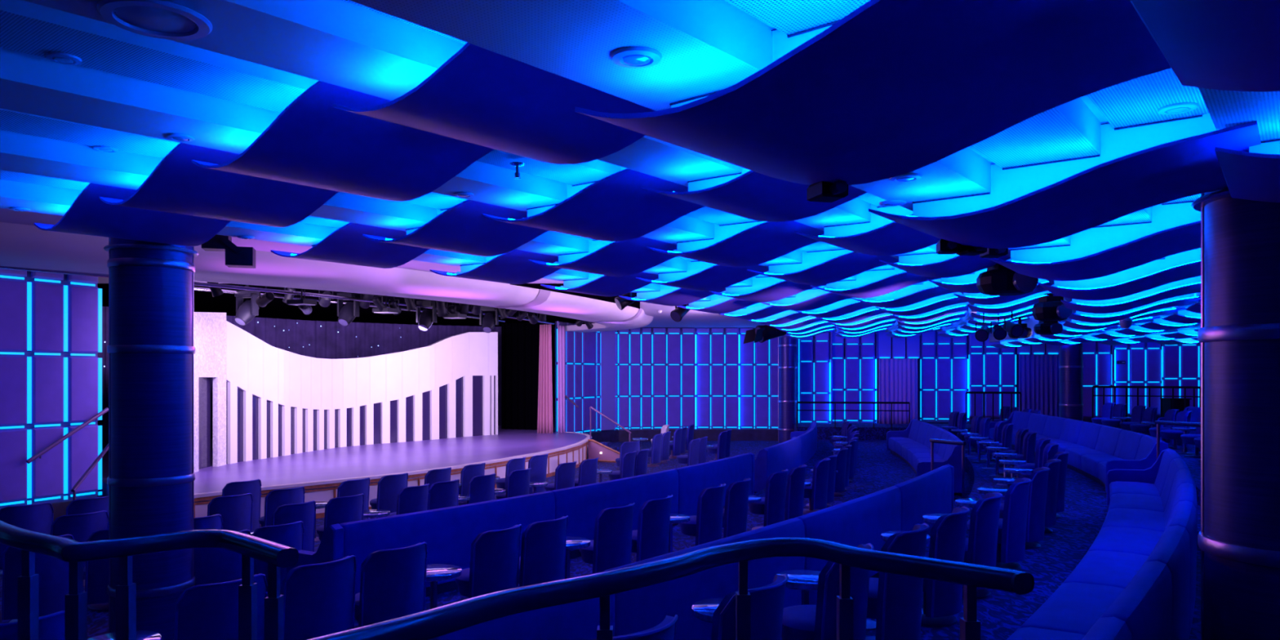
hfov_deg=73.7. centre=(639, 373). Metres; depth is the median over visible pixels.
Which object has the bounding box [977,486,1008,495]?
side table
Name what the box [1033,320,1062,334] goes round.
projector
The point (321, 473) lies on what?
stage
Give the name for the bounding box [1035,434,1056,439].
seat cushion
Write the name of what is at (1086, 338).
panel
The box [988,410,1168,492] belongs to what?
curved sofa
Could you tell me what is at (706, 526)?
swivel chair
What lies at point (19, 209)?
recessed light
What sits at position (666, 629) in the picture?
swivel chair
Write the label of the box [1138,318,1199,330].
panel
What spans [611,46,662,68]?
recessed light
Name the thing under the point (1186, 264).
panel
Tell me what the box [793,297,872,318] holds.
panel
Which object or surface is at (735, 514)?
swivel chair
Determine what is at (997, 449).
side table
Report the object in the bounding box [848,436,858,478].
swivel chair
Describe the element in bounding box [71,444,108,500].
handrail
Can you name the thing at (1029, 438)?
swivel chair
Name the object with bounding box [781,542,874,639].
swivel chair
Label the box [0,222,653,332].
soffit
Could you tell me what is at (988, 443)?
side table
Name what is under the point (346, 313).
light
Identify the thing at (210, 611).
swivel chair
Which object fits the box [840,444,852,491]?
swivel chair
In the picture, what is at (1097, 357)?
wall
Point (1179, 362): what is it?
wall
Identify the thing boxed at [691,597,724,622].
side table
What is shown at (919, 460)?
seat cushion
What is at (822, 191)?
projector
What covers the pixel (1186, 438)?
swivel chair
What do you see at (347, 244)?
panel
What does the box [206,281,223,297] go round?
spotlight
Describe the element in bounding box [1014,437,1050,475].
swivel chair
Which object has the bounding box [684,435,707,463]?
swivel chair
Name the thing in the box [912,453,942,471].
seat cushion
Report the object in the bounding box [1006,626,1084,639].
seat cushion
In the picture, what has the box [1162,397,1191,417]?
countertop
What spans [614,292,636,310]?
spotlight
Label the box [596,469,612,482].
side table
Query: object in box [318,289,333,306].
spotlight
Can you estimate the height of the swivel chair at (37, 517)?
0.911 m
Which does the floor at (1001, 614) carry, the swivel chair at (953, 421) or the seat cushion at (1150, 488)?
the swivel chair at (953, 421)
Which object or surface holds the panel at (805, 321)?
attached to the ceiling at (222, 89)
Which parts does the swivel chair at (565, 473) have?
seat, backrest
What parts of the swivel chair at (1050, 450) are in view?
seat, backrest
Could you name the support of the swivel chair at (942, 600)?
on the floor at (1001, 614)
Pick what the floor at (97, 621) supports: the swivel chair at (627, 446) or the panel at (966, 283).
the swivel chair at (627, 446)
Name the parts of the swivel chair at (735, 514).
seat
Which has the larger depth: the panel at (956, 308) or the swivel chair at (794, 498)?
the panel at (956, 308)
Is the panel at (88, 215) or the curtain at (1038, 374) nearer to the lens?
the panel at (88, 215)
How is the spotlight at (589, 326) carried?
hanging from the ceiling at (203, 301)
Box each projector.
[806,180,848,202]
[936,239,961,254]
[955,244,986,255]
[976,263,1038,296]
[979,248,1008,257]
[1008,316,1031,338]
[1031,293,1072,321]
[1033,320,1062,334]
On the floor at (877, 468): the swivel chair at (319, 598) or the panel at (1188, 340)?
the swivel chair at (319, 598)
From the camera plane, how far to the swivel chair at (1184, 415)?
19.33 m
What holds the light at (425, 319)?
hanging from the bar at (195, 283)
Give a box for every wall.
[0,268,102,520]
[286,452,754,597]
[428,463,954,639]
[551,333,878,431]
[555,321,799,442]
[798,331,831,422]
[831,328,877,423]
[877,330,919,358]
[920,330,969,423]
[968,333,1016,424]
[1017,345,1030,354]
[1031,342,1044,354]
[1045,343,1059,354]
[1083,339,1111,422]
[1111,339,1161,422]
[1161,339,1200,407]
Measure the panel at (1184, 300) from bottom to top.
0.548 m
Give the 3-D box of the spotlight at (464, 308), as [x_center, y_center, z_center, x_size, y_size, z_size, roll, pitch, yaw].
[-3.907,-1.563,19.014,0.245,0.454,0.314,0,0,-29]
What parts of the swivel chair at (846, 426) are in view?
seat, backrest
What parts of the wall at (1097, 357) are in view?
skirting, wall panel, wall panel, wall panel, wall panel, wall panel, wall panel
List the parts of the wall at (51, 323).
wall panel, wall panel, wall panel, wall panel, wall panel, wall panel, wall panel, wall panel, skirting, wall panel, wall panel, wall panel, wall panel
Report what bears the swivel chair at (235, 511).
on the floor at (97, 621)
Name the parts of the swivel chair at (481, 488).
seat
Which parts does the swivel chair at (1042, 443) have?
seat, backrest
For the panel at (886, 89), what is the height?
0.548 m
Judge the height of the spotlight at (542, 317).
0.420 m
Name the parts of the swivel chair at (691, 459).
seat, backrest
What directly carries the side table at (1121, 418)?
on the floor at (1193, 464)
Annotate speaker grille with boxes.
[114,5,196,33]
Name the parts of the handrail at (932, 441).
post, rail, post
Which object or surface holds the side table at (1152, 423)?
on the floor at (1193, 464)
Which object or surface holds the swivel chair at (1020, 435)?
on the floor at (1001, 614)
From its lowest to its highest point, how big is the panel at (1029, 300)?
0.548 m
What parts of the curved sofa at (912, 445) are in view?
arm, backrest, backrest, backrest, arm, backrest, backrest, backrest, backrest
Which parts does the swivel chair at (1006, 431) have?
seat, backrest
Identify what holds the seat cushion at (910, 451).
on the curved sofa at (912, 445)
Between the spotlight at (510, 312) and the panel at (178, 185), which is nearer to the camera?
the panel at (178, 185)
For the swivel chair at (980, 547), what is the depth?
7.53 m
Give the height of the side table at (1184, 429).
0.570 m
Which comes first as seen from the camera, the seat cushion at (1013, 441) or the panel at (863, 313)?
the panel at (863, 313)
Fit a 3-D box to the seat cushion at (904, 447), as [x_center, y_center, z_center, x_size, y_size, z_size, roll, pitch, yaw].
[7.237,2.058,22.300,0.637,0.345,1.332,0,0,11]
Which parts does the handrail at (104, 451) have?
post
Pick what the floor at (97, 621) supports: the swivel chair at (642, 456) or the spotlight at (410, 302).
the swivel chair at (642, 456)
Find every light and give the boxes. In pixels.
[9,207,31,211]
[45,52,82,65]
[93,145,118,152]
[166,133,194,142]
[201,234,255,268]
[234,284,258,325]
[237,235,253,239]
[286,288,316,305]
[337,292,359,325]
[372,295,399,313]
[416,299,436,331]
[442,302,466,319]
[453,191,473,197]
[479,306,498,333]
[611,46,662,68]
[879,200,906,206]
[888,173,922,182]
[1157,102,1198,115]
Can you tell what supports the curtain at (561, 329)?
on the stage
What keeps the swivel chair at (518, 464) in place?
on the floor at (97, 621)
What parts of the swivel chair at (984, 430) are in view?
seat, backrest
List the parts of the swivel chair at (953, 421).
backrest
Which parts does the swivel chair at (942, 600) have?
seat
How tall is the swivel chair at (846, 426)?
0.911 m
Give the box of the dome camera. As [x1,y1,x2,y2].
[1118,317,1133,328]
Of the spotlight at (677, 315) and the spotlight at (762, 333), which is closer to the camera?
the spotlight at (677, 315)
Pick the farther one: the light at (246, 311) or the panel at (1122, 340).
the panel at (1122, 340)
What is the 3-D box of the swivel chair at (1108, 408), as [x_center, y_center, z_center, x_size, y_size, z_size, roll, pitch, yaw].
[13.498,1.295,24.873,0.618,0.911,0.644,0,0,8]
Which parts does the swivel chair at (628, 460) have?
seat, backrest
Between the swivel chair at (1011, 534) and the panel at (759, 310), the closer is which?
the swivel chair at (1011, 534)
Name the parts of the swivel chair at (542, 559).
seat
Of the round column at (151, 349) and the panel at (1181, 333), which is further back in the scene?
the panel at (1181, 333)
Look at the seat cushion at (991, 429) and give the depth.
24.78 m
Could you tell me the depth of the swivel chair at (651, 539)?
9.84 m
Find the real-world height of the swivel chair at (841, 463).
0.911 m
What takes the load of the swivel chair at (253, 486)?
on the floor at (97, 621)
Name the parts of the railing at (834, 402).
rail, rail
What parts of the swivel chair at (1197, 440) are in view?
seat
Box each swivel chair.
[0,502,53,575]
[0,610,65,639]
[1,533,74,622]
[50,510,108,587]
[66,496,108,521]
[173,573,267,639]
[193,514,222,529]
[207,493,253,531]
[222,479,261,530]
[251,520,304,595]
[258,486,305,527]
[271,500,315,551]
[281,555,356,639]
[316,493,364,541]
[337,477,369,519]
[354,542,427,627]
[369,472,408,518]
[386,483,429,516]
[424,466,451,487]
[428,479,459,510]
[454,524,521,598]
[457,473,495,505]
[458,462,485,495]
[495,457,525,489]
[496,467,531,499]
[518,515,568,586]
[528,453,548,493]
[544,461,577,491]
[574,457,598,486]
[578,502,635,573]
[608,450,636,480]
[613,614,678,639]
[615,440,639,470]
[631,494,672,561]
[634,448,648,475]
[640,433,662,466]
[649,431,671,463]
[650,424,669,444]
[669,428,682,458]
[670,426,687,456]
[676,438,700,466]
[678,483,725,546]
[684,424,694,452]
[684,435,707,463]
[706,431,727,461]
[711,429,731,460]
[711,573,788,639]
[722,477,751,537]
[747,469,788,529]
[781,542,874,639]
[784,464,807,520]
[803,457,830,514]
[804,454,837,508]
[829,421,849,451]
[831,422,852,444]
[833,425,856,448]
[833,432,859,466]
[834,426,857,448]
[834,447,848,497]
[835,431,859,448]
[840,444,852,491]
[846,439,857,482]
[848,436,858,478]
[865,523,929,639]
[920,506,969,626]
[939,411,959,429]
[944,413,967,441]
[956,415,982,451]
[961,492,1002,598]
[964,417,991,454]
[967,477,1031,569]
[976,421,1005,462]
[982,423,1013,466]
[990,405,1009,422]
[995,428,1028,475]
[999,407,1018,421]
[999,466,1050,549]
[1000,431,1036,466]
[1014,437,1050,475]
[1020,442,1059,478]
[1022,408,1031,412]
[1030,409,1040,413]
[1043,458,1061,533]
[1052,451,1069,519]
[1091,402,1115,424]
[1101,403,1126,428]
[1119,405,1146,433]
[1129,406,1157,437]
[1148,408,1179,448]
[1160,410,1191,451]
[1180,414,1200,457]
[1193,437,1200,461]
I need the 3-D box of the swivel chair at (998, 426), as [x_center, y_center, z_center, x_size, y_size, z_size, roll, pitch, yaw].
[8.072,1.545,19.651,0.618,0.911,0.644,0,0,20]
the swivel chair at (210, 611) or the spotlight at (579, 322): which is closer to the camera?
the swivel chair at (210, 611)
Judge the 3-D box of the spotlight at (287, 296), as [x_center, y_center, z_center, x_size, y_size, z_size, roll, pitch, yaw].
[-6.990,-1.591,17.008,0.290,0.399,0.226,0,0,32]
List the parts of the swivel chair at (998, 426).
seat, backrest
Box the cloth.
[97,306,501,448]
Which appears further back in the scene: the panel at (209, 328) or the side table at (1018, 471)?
the panel at (209, 328)
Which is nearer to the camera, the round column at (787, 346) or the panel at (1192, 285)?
the panel at (1192, 285)
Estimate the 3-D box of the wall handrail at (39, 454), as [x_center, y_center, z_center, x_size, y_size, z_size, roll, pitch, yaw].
[-9.637,1.020,14.387,0.132,0.860,1.386,0,0,22]
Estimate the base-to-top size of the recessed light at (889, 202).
0.018 m
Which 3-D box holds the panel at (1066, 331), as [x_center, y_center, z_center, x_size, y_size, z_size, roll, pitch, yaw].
[9.797,-1.124,18.040,1.844,0.548,1.399,0,0,21]
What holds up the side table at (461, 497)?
on the floor at (97, 621)
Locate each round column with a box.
[103,237,198,639]
[777,333,797,443]
[1058,342,1083,421]
[1191,186,1279,639]
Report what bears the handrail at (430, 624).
on the platform
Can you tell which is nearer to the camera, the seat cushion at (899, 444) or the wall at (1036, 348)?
the seat cushion at (899, 444)
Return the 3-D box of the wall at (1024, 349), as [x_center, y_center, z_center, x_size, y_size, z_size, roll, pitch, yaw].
[14.376,-1.258,31.962,0.468,1.045,0.105,0,0,0]
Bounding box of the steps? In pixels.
[588,439,620,462]
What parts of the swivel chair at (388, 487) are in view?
seat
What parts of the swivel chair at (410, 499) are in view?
seat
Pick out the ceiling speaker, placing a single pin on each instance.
(157, 19)
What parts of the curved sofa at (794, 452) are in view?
arm, backrest, arm, backrest, backrest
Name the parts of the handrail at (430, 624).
post, post, post, post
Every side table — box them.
[87,630,161,639]
[304,501,327,542]
[363,509,390,519]
[426,564,462,608]
[457,494,471,502]
[494,488,506,494]
[529,480,547,493]
[564,536,591,578]
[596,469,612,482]
[631,437,648,450]
[668,513,690,553]
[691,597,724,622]
[706,444,714,448]
[747,495,761,503]
[776,569,820,604]
[786,480,811,487]
[832,435,847,440]
[835,441,848,446]
[866,619,875,631]
[880,530,930,600]
[922,513,947,524]
[941,426,958,432]
[951,429,968,452]
[955,498,981,508]
[960,432,978,457]
[968,436,989,462]
[977,440,999,469]
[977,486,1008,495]
[986,446,1008,477]
[992,452,1017,485]
[993,477,1017,488]
[999,459,1026,477]
[1003,467,1033,478]
[1111,416,1131,422]
[1140,421,1155,436]
[1171,426,1195,454]
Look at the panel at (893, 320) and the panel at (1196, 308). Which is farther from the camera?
the panel at (893, 320)
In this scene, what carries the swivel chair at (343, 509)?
on the floor at (97, 621)
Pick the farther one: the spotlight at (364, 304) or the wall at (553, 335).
the wall at (553, 335)
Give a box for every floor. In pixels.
[0,440,779,639]
[354,440,973,628]
[794,422,970,439]
[865,431,1200,639]
[1090,422,1200,506]
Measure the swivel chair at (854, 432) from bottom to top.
0.911 m
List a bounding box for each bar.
[0,266,555,324]
[193,286,505,322]
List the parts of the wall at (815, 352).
wall panel, wall panel, wall panel, wall panel, wall panel, wall panel, wall panel, wall panel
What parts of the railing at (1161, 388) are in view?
rail, rail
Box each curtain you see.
[537,324,553,433]
[557,325,564,432]
[878,358,917,423]
[1018,354,1059,417]
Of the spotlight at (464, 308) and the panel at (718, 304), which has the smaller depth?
the panel at (718, 304)
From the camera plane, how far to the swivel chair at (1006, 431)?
18.47 m
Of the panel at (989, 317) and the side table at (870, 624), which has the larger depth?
the panel at (989, 317)
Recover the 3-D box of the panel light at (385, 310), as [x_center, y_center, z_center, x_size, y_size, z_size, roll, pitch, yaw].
[-5.118,-1.401,17.200,0.400,0.348,0.340,0,0,23]
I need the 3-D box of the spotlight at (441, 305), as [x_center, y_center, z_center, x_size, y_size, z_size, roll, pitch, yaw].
[-4.329,-1.516,18.617,0.265,0.547,0.339,0,0,7]
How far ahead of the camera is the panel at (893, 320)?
23.92 m
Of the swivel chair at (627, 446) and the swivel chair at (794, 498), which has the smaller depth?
the swivel chair at (794, 498)
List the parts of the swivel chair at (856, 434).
backrest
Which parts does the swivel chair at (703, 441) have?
backrest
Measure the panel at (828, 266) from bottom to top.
0.548 m
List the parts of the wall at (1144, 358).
wall panel, wall panel, wall panel, wall panel, wall panel, wall panel, wall panel, wall panel, wall panel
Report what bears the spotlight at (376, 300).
hanging from the ceiling at (203, 301)
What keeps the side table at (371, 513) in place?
on the floor at (97, 621)
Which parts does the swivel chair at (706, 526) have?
seat, backrest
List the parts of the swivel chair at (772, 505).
seat, backrest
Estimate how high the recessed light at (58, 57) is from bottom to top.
0.018 m
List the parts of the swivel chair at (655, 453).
seat, backrest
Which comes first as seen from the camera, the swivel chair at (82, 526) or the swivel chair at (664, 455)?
the swivel chair at (82, 526)
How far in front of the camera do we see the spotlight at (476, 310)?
19.59 m
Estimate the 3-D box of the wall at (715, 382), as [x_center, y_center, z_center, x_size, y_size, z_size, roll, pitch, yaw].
[1.092,0.410,32.148,9.990,4.380,2.826,0,0,-25]
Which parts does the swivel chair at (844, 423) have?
backrest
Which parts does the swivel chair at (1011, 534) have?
seat, backrest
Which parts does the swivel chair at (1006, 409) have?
seat, backrest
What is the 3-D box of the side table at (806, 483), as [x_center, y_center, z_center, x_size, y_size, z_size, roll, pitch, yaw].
[2.554,2.065,14.005,0.500,0.570,0.500,0,0,0]
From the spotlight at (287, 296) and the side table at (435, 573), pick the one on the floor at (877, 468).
the side table at (435, 573)
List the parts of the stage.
wood trim, wood trim, edge trim, wood trim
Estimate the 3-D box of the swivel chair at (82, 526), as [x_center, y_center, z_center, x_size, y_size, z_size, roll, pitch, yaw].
[-6.952,2.145,10.516,0.618,0.911,0.644,0,0,34]
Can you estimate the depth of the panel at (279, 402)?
23.07 m
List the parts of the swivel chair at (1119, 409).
seat, backrest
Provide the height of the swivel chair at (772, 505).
0.911 m
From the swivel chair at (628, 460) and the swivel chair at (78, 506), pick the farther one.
the swivel chair at (628, 460)
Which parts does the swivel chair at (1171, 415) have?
seat, backrest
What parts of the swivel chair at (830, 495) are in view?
seat, backrest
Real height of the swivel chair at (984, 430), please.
0.911 m
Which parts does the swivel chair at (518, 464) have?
seat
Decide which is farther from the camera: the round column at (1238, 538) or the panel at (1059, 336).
the panel at (1059, 336)
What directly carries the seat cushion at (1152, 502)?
on the curved sofa at (1136, 580)
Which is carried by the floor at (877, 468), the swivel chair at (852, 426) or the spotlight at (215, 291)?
the swivel chair at (852, 426)
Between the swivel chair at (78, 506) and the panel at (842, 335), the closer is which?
the swivel chair at (78, 506)
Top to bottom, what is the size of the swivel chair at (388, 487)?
0.911 m
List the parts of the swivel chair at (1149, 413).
seat, backrest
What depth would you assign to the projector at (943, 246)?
5.93 m
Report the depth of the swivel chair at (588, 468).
16.93 m
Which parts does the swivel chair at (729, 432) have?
backrest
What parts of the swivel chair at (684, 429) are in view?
backrest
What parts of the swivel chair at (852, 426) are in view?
backrest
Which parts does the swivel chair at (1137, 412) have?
seat, backrest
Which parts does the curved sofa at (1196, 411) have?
arm, backrest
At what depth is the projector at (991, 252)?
6.22 m
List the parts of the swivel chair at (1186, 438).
seat, backrest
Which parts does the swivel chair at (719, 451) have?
seat, backrest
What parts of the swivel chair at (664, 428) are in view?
backrest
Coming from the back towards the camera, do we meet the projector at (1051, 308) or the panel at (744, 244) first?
the projector at (1051, 308)
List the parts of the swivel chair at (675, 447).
seat, backrest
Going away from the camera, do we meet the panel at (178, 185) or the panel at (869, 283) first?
the panel at (178, 185)
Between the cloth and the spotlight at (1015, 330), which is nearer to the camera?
the spotlight at (1015, 330)
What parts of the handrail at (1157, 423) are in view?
post, rail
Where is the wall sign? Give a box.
[1116,360,1125,364]
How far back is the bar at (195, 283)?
14.97 m
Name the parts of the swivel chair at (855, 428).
seat, backrest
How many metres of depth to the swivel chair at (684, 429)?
26.86 m
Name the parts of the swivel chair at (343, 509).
seat, backrest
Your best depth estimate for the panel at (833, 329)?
28.61 m
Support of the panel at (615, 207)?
attached to the ceiling at (222, 89)
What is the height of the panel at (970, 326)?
0.548 m
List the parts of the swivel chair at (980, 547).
seat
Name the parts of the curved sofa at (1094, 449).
arm, backrest, backrest, backrest, backrest, backrest, backrest, backrest, arm, backrest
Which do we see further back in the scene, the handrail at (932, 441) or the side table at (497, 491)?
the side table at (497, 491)
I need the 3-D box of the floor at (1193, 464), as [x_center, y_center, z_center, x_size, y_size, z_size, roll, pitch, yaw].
[16.631,2.175,13.336,19.249,0.850,40.347,0,0,21]
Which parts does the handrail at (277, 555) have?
post, post, post, rail, post, post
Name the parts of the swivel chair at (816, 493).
seat, backrest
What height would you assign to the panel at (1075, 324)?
0.548 m
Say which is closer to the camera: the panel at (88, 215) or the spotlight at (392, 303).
the panel at (88, 215)
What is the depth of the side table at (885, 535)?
7.58 m
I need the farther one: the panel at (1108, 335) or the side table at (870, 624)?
the panel at (1108, 335)
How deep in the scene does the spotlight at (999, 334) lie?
18.11 m
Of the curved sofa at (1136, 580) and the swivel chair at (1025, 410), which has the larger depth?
the swivel chair at (1025, 410)
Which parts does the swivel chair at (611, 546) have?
seat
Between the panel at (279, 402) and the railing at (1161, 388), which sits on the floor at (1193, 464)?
the railing at (1161, 388)
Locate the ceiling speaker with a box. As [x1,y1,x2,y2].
[97,0,212,39]
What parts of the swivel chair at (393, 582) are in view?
seat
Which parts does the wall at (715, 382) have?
wall panel, wall panel, wall panel, wall panel, wall panel, wall panel, wall panel, wall panel, wall panel, wall panel, wall panel, wall panel, wall panel, skirting, wall panel, wall panel, wall panel, skirting, wall panel, skirting, wall panel, wall panel, wall panel, skirting, wall panel, wall panel, wall panel, wall panel, skirting, wall panel, wall panel, wall panel, wall panel, skirting, wall panel, wall panel, wall panel, wall panel, skirting, skirting, wall panel, wall panel, wall panel, wall panel, skirting, wall panel, wall panel, wall panel, wall panel, wall panel, wall panel, wall panel, wall panel, wall panel, wall panel, wall panel, wall panel, skirting, wall panel, wall panel, wall panel, wall panel, skirting, wall panel, wall panel, wall panel, wall panel, skirting, wall panel, wall panel, wall panel, wall panel, skirting, wall panel, wall panel, wall panel, skirting, skirting, wall panel, wall panel, wall panel, wall panel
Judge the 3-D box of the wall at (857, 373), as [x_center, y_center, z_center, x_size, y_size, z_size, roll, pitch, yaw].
[8.232,0.410,32.934,1.770,4.380,0.228,0,0,9]
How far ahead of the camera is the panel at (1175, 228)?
6.84 m
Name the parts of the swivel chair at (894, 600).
seat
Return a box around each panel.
[34,182,231,246]
[98,142,338,226]
[191,80,493,201]
[193,311,226,472]
[226,320,497,463]
[271,222,429,268]
[333,42,655,164]
[362,200,549,256]
[430,248,560,284]
[481,166,704,241]
[527,236,677,276]
[540,271,658,296]
[574,0,1171,185]
[618,284,725,306]
[635,260,768,291]
[641,167,866,222]
[646,220,824,266]
[677,293,759,313]
[708,276,826,302]
[718,301,788,319]
[746,248,898,284]
[748,310,809,324]
[760,288,853,311]
[764,315,823,328]
[774,320,832,333]
[785,328,835,338]
[786,324,835,336]
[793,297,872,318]
[795,204,940,255]
[810,266,939,297]
[814,306,886,323]
[827,312,895,328]
[835,318,896,332]
[835,328,887,338]
[838,323,893,335]
[850,279,956,307]
[868,113,1260,248]
[875,292,966,315]
[879,252,1010,277]
[885,328,942,337]
[890,302,968,322]
[893,323,953,335]
[897,311,967,327]
[897,317,961,331]
[927,268,986,293]
[937,330,971,337]
[949,325,1002,334]
[953,278,1052,304]
[960,316,1030,330]
[966,290,1059,313]
[967,311,1032,326]
[971,304,1034,320]
[986,200,1200,280]
[990,340,1022,348]
[1007,337,1044,346]
[1024,329,1110,342]
[1037,248,1200,300]
[1039,324,1135,339]
[1044,337,1080,345]
[1060,316,1160,335]
[1061,275,1200,313]
[1062,306,1185,329]
[1066,334,1107,342]
[1067,293,1200,323]
[1090,329,1136,339]
[1097,336,1144,345]
[1115,324,1168,335]
[1128,332,1175,342]
[1129,0,1279,91]
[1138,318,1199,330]
[1155,337,1199,345]
[1160,328,1197,338]
[1162,309,1200,324]
[1185,302,1200,313]
[1214,138,1279,202]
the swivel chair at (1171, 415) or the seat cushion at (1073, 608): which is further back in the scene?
the swivel chair at (1171, 415)
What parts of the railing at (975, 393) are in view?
rail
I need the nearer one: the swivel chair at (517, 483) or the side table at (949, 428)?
the swivel chair at (517, 483)
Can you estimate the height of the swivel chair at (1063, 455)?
0.911 m
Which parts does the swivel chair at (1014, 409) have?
backrest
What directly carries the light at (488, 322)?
hanging from the ceiling at (203, 301)
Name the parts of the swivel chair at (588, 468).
seat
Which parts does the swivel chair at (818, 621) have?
seat, backrest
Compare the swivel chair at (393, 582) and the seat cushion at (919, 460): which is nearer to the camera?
the swivel chair at (393, 582)
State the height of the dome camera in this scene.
0.450 m
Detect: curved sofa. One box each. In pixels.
[754,421,817,493]
[886,418,962,495]
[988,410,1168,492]
[1006,448,1197,639]
[1157,406,1200,434]
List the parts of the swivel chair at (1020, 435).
seat, backrest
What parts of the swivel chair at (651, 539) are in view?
seat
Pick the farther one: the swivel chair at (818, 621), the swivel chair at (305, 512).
the swivel chair at (305, 512)
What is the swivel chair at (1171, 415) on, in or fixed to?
on the floor at (1193, 464)
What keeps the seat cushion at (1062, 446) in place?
on the curved sofa at (1094, 449)
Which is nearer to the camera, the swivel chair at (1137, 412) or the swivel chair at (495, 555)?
the swivel chair at (495, 555)
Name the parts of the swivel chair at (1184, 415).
seat, backrest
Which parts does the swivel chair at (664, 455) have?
backrest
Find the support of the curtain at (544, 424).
on the stage
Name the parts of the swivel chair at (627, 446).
seat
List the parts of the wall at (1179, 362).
wall panel, wall panel, wall panel, wall panel, wall panel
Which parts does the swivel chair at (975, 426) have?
seat, backrest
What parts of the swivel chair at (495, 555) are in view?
seat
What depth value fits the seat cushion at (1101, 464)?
15.07 m
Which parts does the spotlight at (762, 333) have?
barn door, barn door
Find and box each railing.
[796,401,910,429]
[965,391,1021,421]
[1092,385,1200,422]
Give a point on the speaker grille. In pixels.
(135, 19)
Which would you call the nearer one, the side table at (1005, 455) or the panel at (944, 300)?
the side table at (1005, 455)
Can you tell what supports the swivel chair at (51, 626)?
on the floor at (877, 468)
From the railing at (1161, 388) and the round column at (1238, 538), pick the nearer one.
the round column at (1238, 538)
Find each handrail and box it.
[0,520,298,639]
[26,407,108,463]
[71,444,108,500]
[306,537,1034,639]
[564,394,578,407]
[589,406,631,441]
[929,438,966,498]
[1154,420,1200,458]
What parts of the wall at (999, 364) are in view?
wall panel, wall panel, wall panel, wall panel, skirting, wall panel, wall panel, wall panel, wall panel, wall panel, wall panel, wall panel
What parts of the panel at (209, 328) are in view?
doorway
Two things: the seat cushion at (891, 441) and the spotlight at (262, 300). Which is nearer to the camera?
the spotlight at (262, 300)
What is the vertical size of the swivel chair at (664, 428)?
0.911 m
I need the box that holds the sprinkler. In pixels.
[509,161,524,178]
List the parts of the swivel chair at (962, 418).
seat, backrest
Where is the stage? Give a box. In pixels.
[97,417,591,518]
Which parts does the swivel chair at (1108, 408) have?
seat, backrest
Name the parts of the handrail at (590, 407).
post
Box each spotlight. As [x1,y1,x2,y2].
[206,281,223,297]
[255,285,274,306]
[282,287,295,302]
[297,288,312,314]
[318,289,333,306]
[359,293,373,308]
[372,295,386,311]
[387,296,401,315]
[404,297,416,311]
[435,300,448,316]
[446,302,459,313]
[458,303,470,313]
[471,304,482,315]
[497,307,508,319]
[506,309,517,315]
[515,310,528,320]
[526,311,538,324]
[537,313,546,321]
[575,320,584,326]
[584,320,593,328]
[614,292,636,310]
[670,303,689,321]
[743,324,786,343]
[974,312,991,342]
[990,313,1006,340]
[1002,311,1023,337]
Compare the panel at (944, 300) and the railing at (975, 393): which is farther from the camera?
the railing at (975, 393)
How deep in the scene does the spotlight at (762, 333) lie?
25.78 m
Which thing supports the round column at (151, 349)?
on the floor at (97, 621)
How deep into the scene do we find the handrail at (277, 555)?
2.90 m
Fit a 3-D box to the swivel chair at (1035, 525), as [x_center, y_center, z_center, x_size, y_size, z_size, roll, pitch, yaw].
[4.435,1.545,9.949,0.618,0.911,0.644,0,0,29]
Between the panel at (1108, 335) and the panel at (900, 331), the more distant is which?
the panel at (900, 331)
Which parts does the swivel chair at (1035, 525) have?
seat, backrest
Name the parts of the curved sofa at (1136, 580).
backrest, backrest, arm, backrest, backrest, backrest, backrest, backrest, backrest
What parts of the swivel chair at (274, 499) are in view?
seat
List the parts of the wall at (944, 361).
wall panel, wall panel, wall panel, wall panel, skirting, wall panel, wall panel, wall panel, wall panel, wall panel, wall panel, wall panel, wall panel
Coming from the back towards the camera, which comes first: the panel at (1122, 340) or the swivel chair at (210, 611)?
the panel at (1122, 340)
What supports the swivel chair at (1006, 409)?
on the floor at (1001, 614)
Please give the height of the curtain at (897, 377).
2.480 m
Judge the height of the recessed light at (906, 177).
0.018 m
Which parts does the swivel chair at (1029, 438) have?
seat, backrest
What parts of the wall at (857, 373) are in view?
wall panel, wall panel, wall panel, wall panel, wall panel, wall panel, wall panel, wall panel, wall panel, wall panel, wall panel, wall panel, wall panel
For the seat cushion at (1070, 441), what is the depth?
20.02 m
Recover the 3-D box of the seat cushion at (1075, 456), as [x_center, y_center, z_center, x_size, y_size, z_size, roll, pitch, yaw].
[9.155,1.731,17.383,0.637,0.317,1.471,0,0,15]
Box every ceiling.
[0,0,1279,342]
[0,208,920,335]
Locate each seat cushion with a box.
[888,437,915,452]
[895,440,922,456]
[901,444,929,461]
[906,448,936,466]
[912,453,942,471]
[916,457,944,465]
[989,427,1017,439]
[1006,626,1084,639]
[1011,431,1039,444]
[1019,582,1124,635]
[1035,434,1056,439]
[1035,438,1075,451]
[1057,443,1093,452]
[1062,550,1148,588]
[1064,448,1111,469]
[1080,454,1123,478]
[1086,526,1163,555]
[1097,461,1106,484]
[1100,507,1164,532]
[1107,493,1164,511]
[1109,480,1159,497]
[1189,426,1196,434]
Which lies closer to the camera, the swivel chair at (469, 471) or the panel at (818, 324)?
the swivel chair at (469, 471)
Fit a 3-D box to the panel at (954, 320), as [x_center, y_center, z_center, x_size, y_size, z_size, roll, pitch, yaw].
[8.022,-1.486,23.730,1.624,0.548,1.305,0,0,16]
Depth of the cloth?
29.00 m
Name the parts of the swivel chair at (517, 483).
seat, backrest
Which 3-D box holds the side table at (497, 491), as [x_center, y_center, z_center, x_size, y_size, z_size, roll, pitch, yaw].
[-2.592,2.315,14.912,0.500,0.570,0.500,0,0,0]
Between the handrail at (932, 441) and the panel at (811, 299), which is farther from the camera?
the panel at (811, 299)

